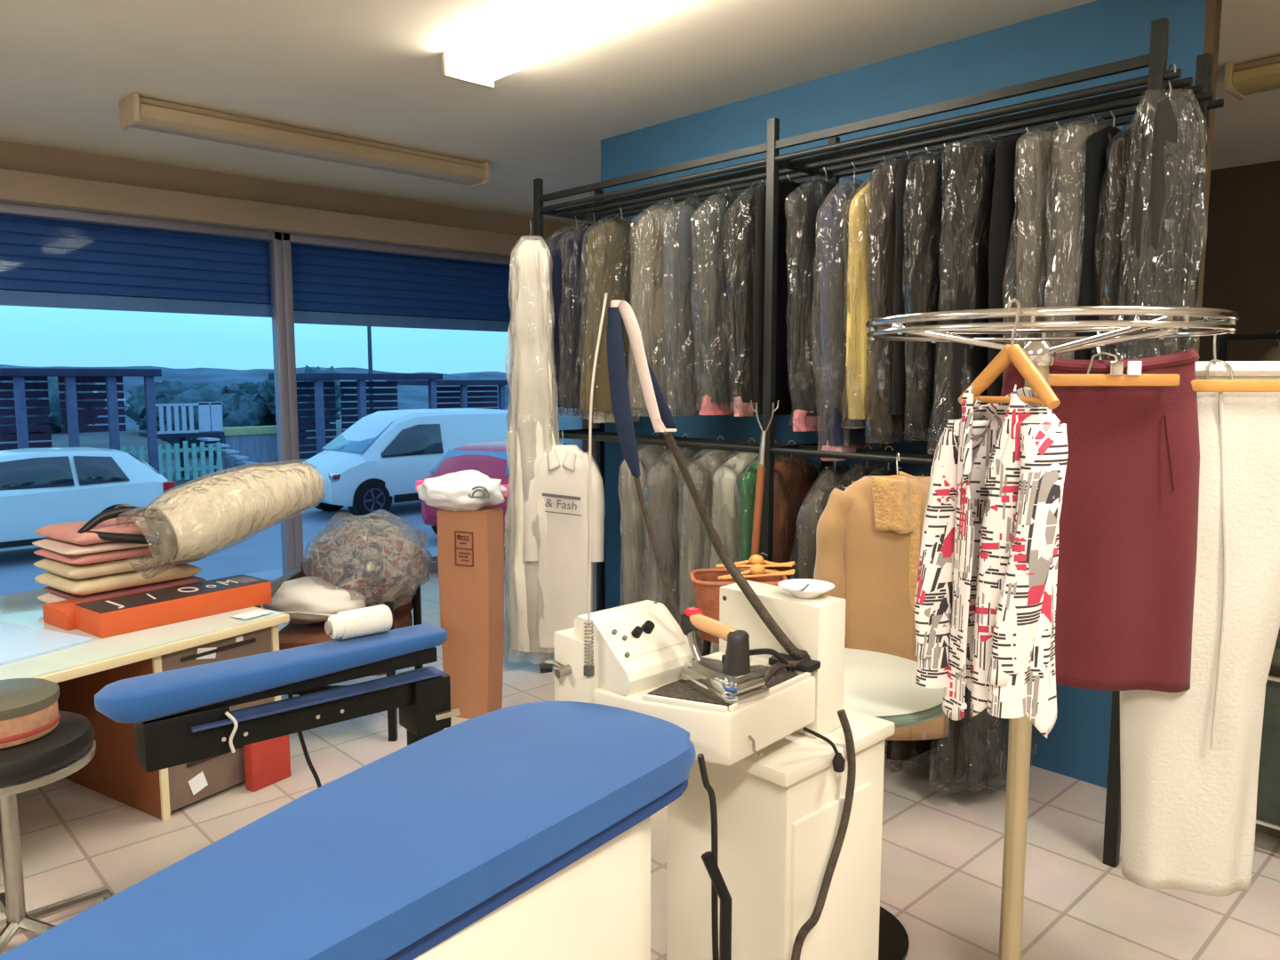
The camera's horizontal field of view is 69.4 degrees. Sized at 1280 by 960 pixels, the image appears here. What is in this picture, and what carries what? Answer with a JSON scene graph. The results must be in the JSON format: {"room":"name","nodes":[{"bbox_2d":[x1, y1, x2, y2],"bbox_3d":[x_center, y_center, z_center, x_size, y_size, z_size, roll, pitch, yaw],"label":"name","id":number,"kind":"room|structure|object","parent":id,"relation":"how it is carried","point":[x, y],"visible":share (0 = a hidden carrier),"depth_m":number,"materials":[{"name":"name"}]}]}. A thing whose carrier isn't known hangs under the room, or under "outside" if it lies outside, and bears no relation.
{"room":"laundry","nodes":[
{"label":"laundry","id":0,"kind":"room"},
{"bbox_2d":[0,140,595,460],"bbox_3d":[-3.092,-0.136,6.187,10.000,3.790,0.200,-6,9,-43],"label":"wall","id":1,"kind":"structure","parent":0,"point":[16,156],"depth_m":6.27,"materials":[{"name":"paint"}]},
{"bbox_2d":[0,201,295,583],"bbox_3d":[-3.627,-0.371,5.581,3.030,2.510,0.100,-6,9,-43],"label":"window","id":2,"kind":"structure","parent":1,"relation":"in","point":[275,240],"depth_m":6.45,"materials":[{"name":"metal"}]},
{"bbox_2d":[0,214,271,317],"bbox_3d":[-3.715,-1.435,5.560,2.995,0.770,0.030,-6,9,-43],"label":"roller shutter","id":3,"kind":"object","parent":2,"relation":"attached to","point":[44,262],"visible":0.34,"depth_m":5.96,"materials":[{"name":"metal"}]},
{"bbox_2d":[0,168,545,257],"bbox_3d":[-2.982,-1.748,5.892,9.900,0.170,0.120,-6,9,-43],"label":"trim","id":4,"kind":"structure","parent":1,"relation":"attached to","point":[16,187],"depth_m":6.10,"materials":[{"name":"paint"}]},
{"bbox_2d":[281,232,587,568],"bbox_3d":[-1.524,-0.590,7.565,2.770,2.510,0.100,-6,9,-43],"label":"window","id":5,"kind":"structure","parent":1,"relation":"in","point":[288,238],"depth_m":6.69,"materials":[{"name":"metal"}]},
{"bbox_2d":[290,243,511,332],"bbox_3d":[-1.615,-1.619,7.544,2.735,0.770,0.030,-6,9,-43],"label":"roller shutter","id":6,"kind":"object","parent":5,"relation":"attached to","point":[335,286],"visible":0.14,"depth_m":7.26,"materials":[{"name":"metal"}]},
{"bbox_2d":[0,0,1279,225],"bbox_3d":[0.212,-1.686,2.512,10.000,0.100,9.600,-6,9,-43],"label":"ceiling","id":7,"kind":"structure","parent":0,"point":[369,70],"depth_m":4.07,"materials":[{"name":"paint"}]},
{"bbox_2d":[119,92,490,188],"bbox_3d":[-1.755,-1.865,5.192,2.056,0.130,0.227,-6,9,-44],"label":"fluorescent fixture","id":8,"kind":"object","parent":7,"relation":"attached to","point":[135,111],"visible":1,"depth_m":4.97,"materials":[{"name":"plastic"}]},
{"bbox_2d":[441,0,691,88],"bbox_3d":[-0.204,-1.685,3.392,0.247,0.095,1.566,-6,9,-43],"label":"fluorescent fixture","id":9,"kind":"object","parent":7,"relation":"attached to","point":[575,23],"visible":1,"depth_m":3.48,"materials":[{"name":"plastic"}]},
{"bbox_2d":[1224,56,1279,100],"bbox_3d":[3.152,-1.691,3.516,0.247,0.110,1.566,-6,9,-43],"label":"fluorescent fixture","id":10,"kind":"object","parent":7,"relation":"attached to","point":[1240,80],"visible":1,"depth_m":3.96,"materials":[{"name":"plastic"}]},
{"bbox_2d":[0,560,1279,959],"bbox_3d":[0.246,1.300,2.806,10.000,0.100,9.600,-6,9,-43],"label":"floor","id":11,"kind":"structure","parent":0,"point":[941,856],"depth_m":3.03,"materials":[{"name":"tile"}]},
{"bbox_2d":[0,710,114,953],"bbox_3d":[-1.707,0.965,2.503,0.504,0.608,0.484,-6,9,-43],"label":"stool","id":12,"kind":"object","parent":11,"relation":"on","point":[51,757],"visible":0.74,"depth_m":2.46,"materials":[{"name":"black plastic"}]},
{"bbox_2d":[0,678,60,748],"bbox_3d":[-1.682,0.610,2.428,0.272,0.113,0.272,-6,9,-43],"label":"round tin","id":13,"kind":"object","parent":12,"relation":"on","point":[28,707],"visible":1,"depth_m":2.39,"materials":[{"name":"metal"}]},
{"bbox_2d":[0,588,289,821],"bbox_3d":[-2.426,0.889,3.148,1.280,0.640,1.960,4,7,31],"label":"desk","id":14,"kind":"object","parent":11,"relation":"on","point":[81,671],"visible":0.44,"depth_m":3.36,"materials":[{"name":"beige wood"}]},
{"bbox_2d":[0,620,92,665],"bbox_3d":[-2.313,0.570,3.067,0.620,0.012,0.620,3,7,26],"label":"paper sheet","id":15,"kind":"object","parent":14,"relation":"on","point":[18,642],"visible":1,"depth_m":3.17,"materials":[{"name":"paper"}]},
{"bbox_2d":[37,592,69,603],"bbox_3d":[-2.117,0.460,3.786,0.360,0.046,0.500,5,8,37],"label":"folded garment","id":16,"kind":"object","parent":14,"relation":"on","point":[48,597],"visible":0.09,"depth_m":3.65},
{"bbox_2d":[43,576,206,601],"bbox_3d":[-2.102,0.425,3.781,0.360,0.028,0.481,5,8,38],"label":"folded garment","id":17,"kind":"object","parent":16,"relation":"on","point":[193,579],"visible":0.41,"depth_m":3.64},
{"bbox_2d":[34,562,201,595],"bbox_3d":[-2.111,0.382,3.756,0.360,0.063,0.489,5,8,37],"label":"folded garment","id":18,"kind":"object","parent":17,"relation":"on","point":[82,587],"visible":0.52,"depth_m":3.60,"materials":[{"name":"fabric"}]},
{"bbox_2d":[33,553,203,579],"bbox_3d":[-2.112,0.324,3.766,0.360,0.057,0.513,5,8,38],"label":"folded garment","id":19,"kind":"object","parent":18,"relation":"on","point":[71,571],"visible":0.39,"depth_m":3.57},
{"bbox_2d":[33,544,159,565],"bbox_3d":[-2.108,0.275,3.772,0.360,0.043,0.518,5,8,36],"label":"folded garment","id":20,"kind":"object","parent":19,"relation":"on","point":[126,553],"visible":0.34,"depth_m":3.57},
{"bbox_2d":[32,538,151,555],"bbox_3d":[-2.113,0.240,3.743,0.360,0.037,0.497,5,8,39],"label":"folded garment","id":21,"kind":"object","parent":20,"relation":"on","point":[65,548],"visible":0.39,"depth_m":3.55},
{"bbox_2d":[35,516,150,544],"bbox_3d":[-2.105,0.192,3.744,0.360,0.060,0.480,5,8,36],"label":"folded garment","id":22,"kind":"object","parent":21,"relation":"on","point":[66,532],"visible":0.52,"depth_m":3.58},
{"bbox_2d":[116,459,327,579],"bbox_3d":[-1.672,0.145,3.798,0.827,0.416,0.376,-6,9,-43],"label":"duvet","id":23,"kind":"object","parent":22,"relation":"on","point":[204,516],"visible":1,"depth_m":3.66,"materials":[{"name":"fabric"}]},
{"bbox_2d":[74,574,271,638],"bbox_3d":[-1.776,0.475,3.558,0.210,0.094,0.650,5,8,37],"label":"carton","id":24,"kind":"object","parent":14,"relation":"on","point":[132,612],"visible":1,"depth_m":3.46,"materials":[{"name":"cardboard"}]},
{"bbox_2d":[243,734,291,791],"bbox_3d":[-1.429,1.067,3.548,0.050,0.200,0.170,4,7,31],"label":"carton","id":25,"kind":"object","parent":11,"relation":"on","point":[267,763],"visible":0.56,"depth_m":3.52,"materials":[{"name":"cardboard"}]},
{"bbox_2d":[94,624,460,772],"bbox_3d":[-0.668,0.843,1.927,0.759,1.000,0.300,-5,8,-40],"label":"board","id":26,"kind":"object","parent":11,"relation":"on","point":[179,716],"visible":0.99,"depth_m":1.81,"materials":[{"name":"blue fabric"}]},
{"bbox_2d":[324,604,392,639],"bbox_3d":[-0.599,0.304,1.972,0.140,0.060,0.060,-5,8,-40],"label":"rolled towel","id":27,"kind":"object","parent":26,"relation":"on","point":[376,619],"visible":1,"depth_m":1.95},
{"bbox_2d":[254,558,423,741],"bbox_3d":[-1.350,0.747,4.206,0.610,0.690,0.585,0,6,-1],"label":"armchair","id":28,"kind":"object","parent":11,"relation":"on","point":[292,636],"visible":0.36,"depth_m":4.05,"materials":[{"name":"brown wood"}]},
{"bbox_2d":[263,576,366,623],"bbox_3d":[-1.470,0.540,4.148,0.496,0.210,0.305,1,6,6],"label":"pillow","id":29,"kind":"object","parent":28,"relation":"on","point":[306,601],"visible":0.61,"depth_m":4.04,"materials":[{"name":"fabric"}]},
{"bbox_2d":[301,509,432,608],"bbox_3d":[-1.250,0.379,4.237,0.588,0.466,0.424,0,6,-1],"label":"quilt","id":30,"kind":"object","parent":28,"relation":"on","point":[365,556],"visible":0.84,"depth_m":4.11,"materials":[{"name":"fabric"}]},
{"bbox_2d":[0,700,695,959],"bbox_3d":[-0.540,0.976,1.093,0.409,0.920,1.785,4,8,35],"label":"ironing board","id":31,"kind":"object","parent":11,"relation":"on","point":[522,831],"visible":1,"depth_m":1.30,"materials":[{"name":"blue fabric"}]},
{"bbox_2d":[436,506,503,719],"bbox_3d":[-0.770,0.607,4.236,0.262,0.962,0.145,2,7,21],"label":"cardboard box","id":32,"kind":"object","parent":11,"relation":"on","point":[470,544],"visible":0.94,"depth_m":4.17,"materials":[{"name":"cardboard"}]},
{"bbox_2d":[416,469,506,511],"bbox_3d":[-0.813,0.047,4.179,0.414,0.186,0.313,0,6,3],"label":"plastic bag","id":33,"kind":"object","parent":32,"relation":"on","point":[471,490],"visible":0.98,"depth_m":4.08,"materials":[{"name":"plastic"}]},
{"bbox_2d":[696,629,719,655],"bbox_3d":[0.364,0.853,3.479,0.310,0.641,0.310,-6,9,-43],"label":"stool","id":34,"kind":"object","parent":11,"relation":"on","point":[708,638],"visible":0.08,"depth_m":3.39,"materials":[{"name":"brown wood"}]},
{"bbox_2d":[689,568,787,621],"bbox_3d":[0.364,0.443,3.434,0.356,0.183,0.256,0,6,1],"label":"basket","id":35,"kind":"object","parent":34,"relation":"on","point":[707,586],"visible":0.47,"depth_m":3.35,"materials":[{"name":"plastic"}]},
{"bbox_2d":[666,706,895,959],"bbox_3d":[0.300,0.932,2.123,0.400,0.780,0.380,-6,9,-43],"label":"base cabinet","id":36,"kind":"object","parent":11,"relation":"on","point":[780,812],"visible":0.59,"depth_m":1.96,"materials":[{"name":"white wood"}]},
{"bbox_2d":[539,580,845,766],"bbox_3d":[0.141,0.413,1.954,0.569,0.290,0.439,-6,9,-43],"label":"steam generator","id":37,"kind":"object","parent":36,"relation":"on","point":[640,648],"visible":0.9,"depth_m":1.89,"materials":[{"name":"metal"}]},
{"bbox_2d":[583,293,607,676],"bbox_3d":[-0.084,0.012,1.829,0.072,0.758,0.024,-6,9,-43],"label":"rod","id":38,"kind":"object","parent":37,"relation":"attached to","point":[588,670],"visible":1,"depth_m":1.82,"materials":[{"name":"metal"}]},
{"bbox_2d":[606,300,679,476],"bbox_3d":[0.011,-0.186,1.900,0.195,0.353,0.038,-6,9,-43],"label":"hose cover","id":39,"kind":"object","parent":38,"relation":"hanging from","point":[658,409],"visible":1,"depth_m":1.86,"materials":[{"name":"fabric"}]},
{"bbox_2d":[593,650,815,766],"bbox_3d":[0.145,0.466,1.894,0.388,0.103,0.287,-6,9,-43],"label":"tray","id":40,"kind":"object","parent":37,"relation":"on","point":[724,735],"depth_m":1.79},
{"bbox_2d":[647,664,798,707],"bbox_3d":[0.170,0.413,1.866,0.164,0.007,0.297,5,8,41],"label":"iron rest","id":41,"kind":"object","parent":37,"relation":"on","point":[679,689],"visible":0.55,"depth_m":1.83,"materials":[{"name":"metal"}]},
{"bbox_2d":[680,607,768,704],"bbox_3d":[0.152,0.338,1.828,0.104,0.148,0.194,-6,8,-41],"label":"iron","id":42,"kind":"object","parent":41,"relation":"on","point":[732,680],"visible":1,"depth_m":1.78,"materials":[{"name":"silver metal"}]},
{"bbox_2d":[663,432,810,685],"bbox_3d":[0.212,0.151,1.961,0.236,0.514,0.306,-6,9,-43],"label":"hose","id":43,"kind":"object","parent":37,"relation":"attached to","point":[790,648],"visible":0.91,"depth_m":2.00,"materials":[{"name":"rubber"}]},
{"bbox_2d":[791,709,855,959],"bbox_3d":[0.292,0.935,1.755,0.061,0.859,0.572,4,8,34],"label":"hose","id":44,"kind":"object","parent":36,"relation":"hanging from","point":[811,923],"visible":1,"depth_m":1.93,"materials":[{"name":"rubber"}]},
{"bbox_2d":[533,17,1223,867],"bbox_3d":[0.655,-0.183,4.021,0.455,2.580,3.045,-6,9,-43],"label":"clothes rack","id":45,"kind":"object","parent":11,"relation":"on","point":[777,165],"visible":0.59,"depth_m":3.62,"materials":[{"name":"metal"}]},
{"bbox_2d":[503,219,560,663],"bbox_3d":[-0.558,-0.179,4.806,0.348,2.293,0.211,0,6,0],"label":"dress cover","id":46,"kind":"object","parent":45,"relation":"hanging from","point":[532,415],"visible":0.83,"depth_m":4.75,"materials":[{"name":"fabric"}]},
{"bbox_2d":[522,430,605,647],"bbox_3d":[-0.399,0.309,4.822,0.439,1.139,0.142,0,6,3],"label":"coat","id":47,"kind":"object","parent":45,"relation":"hanging from","point":[561,474],"visible":0.96,"depth_m":4.78,"materials":[{"name":"fabric"}]},
{"bbox_2d":[559,212,602,415],"bbox_3d":[-0.245,-0.889,4.879,0.179,1.093,0.483,5,8,41],"label":"garment","id":48,"kind":"object","parent":45,"relation":"hanging from","point":[572,246],"visible":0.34,"depth_m":4.74,"materials":[{"name":"fabric"}]},
{"bbox_2d":[578,207,647,423],"bbox_3d":[-0.107,-0.859,4.711,0.519,1.129,0.201,-6,9,-42],"label":"garment","id":49,"kind":"object","parent":45,"relation":"hanging from","point":[608,245],"visible":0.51,"depth_m":4.61,"materials":[{"name":"fabric"}]},
{"bbox_2d":[617,432,671,606],"bbox_3d":[0.081,0.269,4.684,0.510,1.028,0.230,-6,9,-44],"label":"garment","id":50,"kind":"object","parent":45,"relation":"hanging from","point":[631,527],"visible":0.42,"depth_m":4.53,"materials":[{"name":"fabric"}]},
{"bbox_2d":[627,197,699,416],"bbox_3d":[0.147,-0.855,4.455,0.518,1.080,0.212,-6,9,-43],"label":"garment","id":51,"kind":"object","parent":45,"relation":"hanging from","point":[646,299],"visible":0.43,"depth_m":4.32,"materials":[{"name":"fabric"}]},
{"bbox_2d":[639,433,707,623],"bbox_3d":[0.203,0.325,4.515,0.529,1.102,0.226,-6,9,-43],"label":"garment","id":52,"kind":"object","parent":45,"relation":"hanging from","point":[662,502],"visible":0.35,"depth_m":4.38,"materials":[{"name":"fabric"}]},
{"bbox_2d":[659,192,708,415],"bbox_3d":[0.272,-0.845,4.358,0.182,1.080,0.512,6,8,41],"label":"garment","id":53,"kind":"object","parent":45,"relation":"hanging from","point":[676,341],"visible":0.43,"depth_m":4.22,"materials":[{"name":"fabric"}]},
{"bbox_2d":[677,435,743,656],"bbox_3d":[0.376,0.326,4.364,0.503,1.070,0.202,-6,9,-45],"label":"garment","id":54,"kind":"object","parent":45,"relation":"hanging from","point":[694,538],"visible":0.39,"depth_m":4.22,"materials":[{"name":"plastic"}]},
{"bbox_2d":[689,185,742,415],"bbox_3d":[0.419,-0.836,4.229,0.205,1.068,0.548,6,8,42],"label":"garment","id":55,"kind":"object","parent":45,"relation":"hanging from","point":[713,367],"visible":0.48,"depth_m":4.09,"materials":[{"name":"fabric"}]},
{"bbox_2d":[702,437,775,654],"bbox_3d":[0.494,0.311,4.218,0.512,1.009,0.210,-5,8,-37],"label":"garment","id":56,"kind":"object","parent":45,"relation":"hanging from","point":[724,481],"visible":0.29,"depth_m":4.07,"materials":[{"name":"plastic"}]},
{"bbox_2d":[723,179,765,416],"bbox_3d":[0.554,-0.818,4.088,0.509,1.062,0.176,-6,9,-44],"label":"garment","id":57,"kind":"object","parent":45,"relation":"hanging from","point":[740,217],"visible":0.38,"depth_m":3.94,"materials":[{"name":"fabric"}]},
{"bbox_2d":[734,440,790,567],"bbox_3d":[0.594,0.273,4.149,0.484,0.918,0.173,-6,9,-43],"label":"garment","id":58,"kind":"object","parent":45,"relation":"hanging from","point":[746,484],"visible":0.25,"depth_m":3.98,"materials":[{"name":"fabric"}]},
{"bbox_2d":[752,174,805,415],"bbox_3d":[0.634,-0.812,3.969,0.438,1.060,0.122,-6,9,-43],"label":"garment","id":59,"kind":"object","parent":45,"relation":"hanging from","point":[782,394],"visible":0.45,"depth_m":3.86,"materials":[{"name":"fabric"}]},
{"bbox_2d":[765,440,822,579],"bbox_3d":[0.679,0.293,4.078,0.166,0.939,0.511,5,8,40],"label":"garment","id":60,"kind":"object","parent":45,"relation":"hanging from","point":[795,476],"visible":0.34,"depth_m":3.95,"materials":[{"name":"fabric"}]},
{"bbox_2d":[785,167,842,431],"bbox_3d":[0.771,-0.768,3.842,0.520,1.120,0.173,-6,9,-42],"label":"garment","id":61,"kind":"object","parent":45,"relation":"hanging from","point":[804,205],"visible":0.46,"depth_m":3.73,"materials":[{"name":"fabric"}]},
{"bbox_2d":[787,461,851,579],"bbox_3d":[0.808,0.273,3.891,0.251,0.858,0.495,6,8,41],"label":"garment","id":62,"kind":"object","parent":45,"relation":"hanging from","point":[809,515],"visible":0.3,"depth_m":3.73,"materials":[{"name":"fabric"}]},
{"bbox_2d":[810,154,887,461],"bbox_3d":[0.875,-0.704,3.763,0.195,1.230,0.534,6,8,42],"label":"garment","id":63,"kind":"object","parent":45,"relation":"hanging from","point":[830,341],"visible":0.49,"depth_m":3.63,"materials":[{"name":"fabric"}]},
{"bbox_2d":[840,146,890,428],"bbox_3d":[0.964,-0.753,3.646,0.514,1.093,0.185,-6,9,-43],"label":"garment","id":64,"kind":"object","parent":45,"relation":"hanging from","point":[855,260],"visible":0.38,"depth_m":3.51,"materials":[{"name":"fabric"}]},
{"bbox_2d":[813,471,949,740],"bbox_3d":[0.918,0.445,3.346,0.607,0.952,0.245,0,6,1],"label":"coat","id":65,"kind":"object","parent":45,"relation":"hanging from","point":[868,533],"visible":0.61,"depth_m":3.26,"materials":[{"name":"beige fabric"}]},
{"bbox_2d":[864,151,930,443],"bbox_3d":[1.042,-0.722,3.581,0.525,1.142,0.182,-6,9,-42],"label":"garment","id":66,"kind":"object","parent":45,"relation":"hanging from","point":[882,191],"visible":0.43,"depth_m":3.44,"materials":[{"name":"fabric"}]},
{"bbox_2d":[888,146,929,415],"bbox_3d":[1.080,-0.771,3.503,0.096,1.039,0.441,6,9,44],"label":"garment","id":67,"kind":"object","parent":45,"relation":"hanging from","point":[898,399],"visible":0.23,"depth_m":3.36,"materials":[{"name":"fabric"}]},
{"bbox_2d":[902,134,954,440],"bbox_3d":[1.143,-0.718,3.463,0.508,1.123,0.175,-5,8,-41],"label":"garment","id":68,"kind":"object","parent":45,"relation":"hanging from","point":[924,178],"visible":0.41,"depth_m":3.33,"materials":[{"name":"fabric"}]},
{"bbox_2d":[929,685,976,794],"bbox_3d":[1.240,0.501,3.456,0.184,1.220,0.495,6,8,41],"label":"garment","id":69,"kind":"object","parent":45,"relation":"hanging from","point":[948,765],"visible":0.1,"depth_m":3.34,"materials":[{"name":"plastic"}]},
{"bbox_2d":[927,134,1005,455],"bbox_3d":[1.233,-0.685,3.320,0.537,1.170,0.213,-5,8,-40],"label":"garment","id":70,"kind":"object","parent":45,"relation":"hanging from","point":[967,205],"visible":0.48,"depth_m":3.18,"materials":[{"name":"fabric"}]},
{"bbox_2d":[960,688,1037,791],"bbox_3d":[1.339,0.504,3.400,0.529,1.201,0.181,-6,9,-43],"label":"garment","id":71,"kind":"object","parent":45,"relation":"hanging from","point":[988,734],"visible":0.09,"depth_m":3.33,"materials":[{"name":"plastic"}]},
{"bbox_2d":[986,127,1033,404],"bbox_3d":[1.337,-0.730,3.229,0.456,1.060,0.117,-6,9,-44],"label":"garment","id":72,"kind":"object","parent":45,"relation":"hanging from","point":[1004,204],"visible":0.34,"depth_m":3.06,"materials":[{"name":"fabric"}]},
{"bbox_2d":[1002,111,1067,379],"bbox_3d":[1.410,-0.688,3.159,0.497,1.128,0.193,-5,8,-41],"label":"garment","id":73,"kind":"object","parent":45,"relation":"hanging from","point":[1035,154],"visible":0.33,"depth_m":3.00,"materials":[{"name":"plastic"}]},
{"bbox_2d":[1043,105,1117,359],"bbox_3d":[1.471,-0.677,3.063,0.196,1.129,0.521,6,9,43],"label":"garment","id":74,"kind":"object","parent":45,"relation":"hanging from","point":[1060,290],"visible":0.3,"depth_m":2.90,"materials":[{"name":"plastic"}]},
{"bbox_2d":[1073,102,1123,359],"bbox_3d":[1.529,-0.684,3.033,0.444,1.109,0.105,-6,9,-45],"label":"garment","id":75,"kind":"object","parent":45,"relation":"hanging from","point":[1095,145],"visible":0.3,"depth_m":2.87,"materials":[{"name":"plastic"}]},
{"bbox_2d":[1089,96,1143,359],"bbox_3d":[1.579,-0.652,2.971,0.489,1.158,0.178,-5,8,-40],"label":"garment","id":76,"kind":"object","parent":45,"relation":"hanging from","point":[1117,157],"visible":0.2,"depth_m":2.82,"materials":[{"name":"plastic"}]},
{"bbox_2d":[1112,63,1207,359],"bbox_3d":[1.528,-0.626,2.732,0.246,1.158,0.170,0,6,1],"label":"garment","id":77,"kind":"object","parent":45,"relation":"hanging from","point":[1159,241],"visible":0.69,"depth_m":2.68,"materials":[{"name":"plastic"}]},
{"bbox_2d":[842,648,944,959],"bbox_3d":[0.545,0.904,2.548,0.594,0.742,0.594,-6,9,-43],"label":"glass table","id":78,"kind":"object","parent":11,"relation":"on","point":[881,685],"visible":0.15,"depth_m":2.45,"materials":[{"name":"clear glass"}]},
{"bbox_2d":[865,305,1239,959],"bbox_3d":[0.837,0.492,2.029,0.707,1.670,0.707,-6,9,-43],"label":"rack","id":79,"kind":"object","parent":11,"relation":"on","point":[1042,353],"visible":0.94,"depth_m":1.96,"materials":[{"name":"silver metal"}]},
{"bbox_2d":[957,298,1060,409],"bbox_3d":[0.642,-0.219,1.601,0.036,0.188,0.211,-3,7,-27],"label":"wooden hanger","id":80,"kind":"object","parent":79,"relation":"hanging from","point":[1012,353],"visible":0.95,"depth_m":1.59,"materials":[{"name":"wood"}]},
{"bbox_2d":[914,384,1068,737],"bbox_3d":[0.628,0.135,1.632,0.190,0.606,0.252,-3,7,-27],"label":"blouse","id":81,"kind":"object","parent":80,"relation":"hanging from","point":[986,591],"visible":0.99,"depth_m":1.58,"materials":[{"name":"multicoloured fabric"}]},
{"bbox_2d":[1048,330,1179,386],"bbox_3d":[1.000,-0.264,2.003,0.290,0.120,0.093,1,6,12],"label":"hanger","id":82,"kind":"object","parent":79,"relation":"hanging from","point":[1116,378],"visible":0.78,"depth_m":1.96,"materials":[{"name":"brown wood"}]},
{"bbox_2d":[1000,348,1199,692],"bbox_3d":[1.006,0.085,2.068,0.446,0.747,0.136,2,7,15],"label":"skirt","id":83,"kind":"object","parent":82,"relation":"hanging from","point":[1129,517],"visible":0.56,"depth_m":2.01,"materials":[{"name":"red fabric"}]},
{"bbox_2d":[1256,628,1279,830],"bbox_3d":[2.265,0.847,2.983,0.438,0.757,0.551,-6,9,-43],"label":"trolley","id":84,"kind":"object","parent":11,"relation":"on","point":[1268,813],"visible":0.23,"depth_m":2.97,"materials":[{"name":"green metal"}]},
{"bbox_2d":[600,0,1206,788],"bbox_3d":[0.854,-0.381,4.358,0.060,2.900,3.070,-6,9,-43],"label":"wall","id":85,"kind":"structure","parent":0,"point":[1099,32],"depth_m":3.83,"materials":[{"name":"blue paint"}]},
{"bbox_2d":[1193,0,1222,361],"bbox_3d":[1.921,-0.258,3.241,0.060,2.900,0.030,-6,9,-43],"label":"trim","id":86,"kind":"structure","parent":85,"relation":"attached to","point":[1211,39],"depth_m":3.12,"materials":[{"name":"brown paint"}]},
{"bbox_2d":[1120,360,1279,896],"bbox_3d":[1.292,0.338,2.085,0.375,1.200,0.122,1,6,8],"label":"trousers","id":87,"kind":"object","parent":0,"point":[1189,759],"visible":0.6,"depth_m":2.05,"materials":[{"name":"white fabric"}]},
{"bbox_2d":[1198,160,1279,361],"bbox_3d":[3.944,-0.570,6.060,0.100,2.900,9.600,-6,9,-43],"label":"doorway","id":88,"kind":"structure","parent":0,"point":[1242,276],"depth_m":5.95,"materials":[{"name":"brown paint"}]},
{"label":"outside","id":89,"kind":"structure","parent":0,"visible":0},
{"bbox_2d":[0,364,573,428],"bbox_3d":[-13.507,-10.756,159.290,320.000,19.683,130.000,-6,9,-43],"label":"hillside","id":90,"kind":"structure","parent":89,"point":[409,396],"depth_m":167.61,"materials":[{"name":"plant"}]},
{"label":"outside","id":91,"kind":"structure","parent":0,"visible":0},
{"bbox_2d":[0,415,573,487],"bbox_3d":[-9.585,-1.749,39.200,120.000,0.200,31.000,-6,9,-43],"label":"ground square","id":92,"kind":"structure","parent":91,"point":[131,437],"depth_m":36.15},
{"bbox_2d":[0,368,161,472],"bbox_3d":[-12.395,-1.089,20.224,2.931,2.660,2.700,-6,9,-43],"label":"wooden shelter","id":93,"kind":"object","parent":92,"relation":"on","point":[68,376],"visible":0.66,"depth_m":20.22,"materials":[{"name":"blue wood"}]},
{"bbox_2d":[120,440,222,480],"bbox_3d":[-10.958,-0.445,21.691,2.190,0.916,0.065,-6,9,-43],"label":"picket fence","id":94,"kind":"object","parent":92,"relation":"on","point":[210,448],"visible":0.62,"depth_m":21.86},
{"bbox_2d":[138,401,257,477],"bbox_3d":[-10.938,-1.008,23.080,2.389,1.870,2.000,-6,9,-43],"label":"railing landing","id":95,"kind":"object","parent":92,"relation":"on","point":[204,420],"visible":0.73,"depth_m":22.75,"materials":[{"name":"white wood"}]},
{"bbox_2d":[160,389,259,455],"bbox_3d":[-13.737,-1.849,29.520,2.920,2.127,2.983,-3,7,-28],"label":"tree","id":96,"kind":"object","parent":92,"relation":"on","point":[236,412],"visible":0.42,"depth_m":28.78,"materials":[{"name":"green plant"}]},
{"bbox_2d":[220,425,278,472],"bbox_3d":[-10.009,-0.820,24.334,1.906,1.180,0.400,-6,9,-43],"label":"wall","id":97,"kind":"structure","parent":92,"relation":"on","point":[259,444],"depth_m":24.04,"materials":[{"name":"stone"}]},
{"bbox_2d":[268,373,442,458],"bbox_3d":[-7.517,-1.543,24.692,3.722,2.580,2.500,-6,9,-43],"label":"wooden shelter","id":98,"kind":"object","parent":92,"relation":"on","point":[319,412],"visible":0.6,"depth_m":24.75,"materials":[{"name":"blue wood"}]},
{"bbox_2d":[386,379,507,409],"bbox_3d":[-5.766,-2.091,30.465,4.276,2.400,2.500,-6,9,-43],"label":"wooden shelter","id":99,"kind":"object","parent":92,"relation":"on","point":[463,388],"visible":0.53,"depth_m":30.84,"materials":[{"name":"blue wood"}]},
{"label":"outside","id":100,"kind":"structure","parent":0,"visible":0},
{"bbox_2d":[0,500,505,596],"bbox_3d":[3.769,-0.182,25.216,80.000,0.200,7.800,-6,9,-43],"label":"street","id":101,"kind":"structure","parent":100,"point":[262,552],"depth_m":13.13,"materials":[{"name":"asphalt"}]},
{"bbox_2d":[0,447,175,551],"bbox_3d":[-8.816,0.333,12.841,3.970,1.495,1.813,-6,9,-43],"label":"car","id":102,"kind":"object","parent":101,"relation":"on","point":[40,487],"visible":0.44,"depth_m":12.65,"materials":[{"name":"white metal"}]},
{"bbox_2d":[304,408,511,519],"bbox_3d":[-4.419,-0.410,17.790,2.044,1.886,4.357,6,9,44],"label":"van","id":103,"kind":"object","parent":101,"relation":"on","point":[377,462],"visible":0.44,"depth_m":16.70,"materials":[{"name":"white metal"}]},
{"bbox_2d":[416,440,566,534],"bbox_3d":[-1.857,0.056,15.347,1.813,1.495,3.970,2,7,21],"label":"car","id":104,"kind":"object","parent":101,"relation":"on","point":[490,458],"visible":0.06,"depth_m":13.78,"materials":[{"name":"red metal"}]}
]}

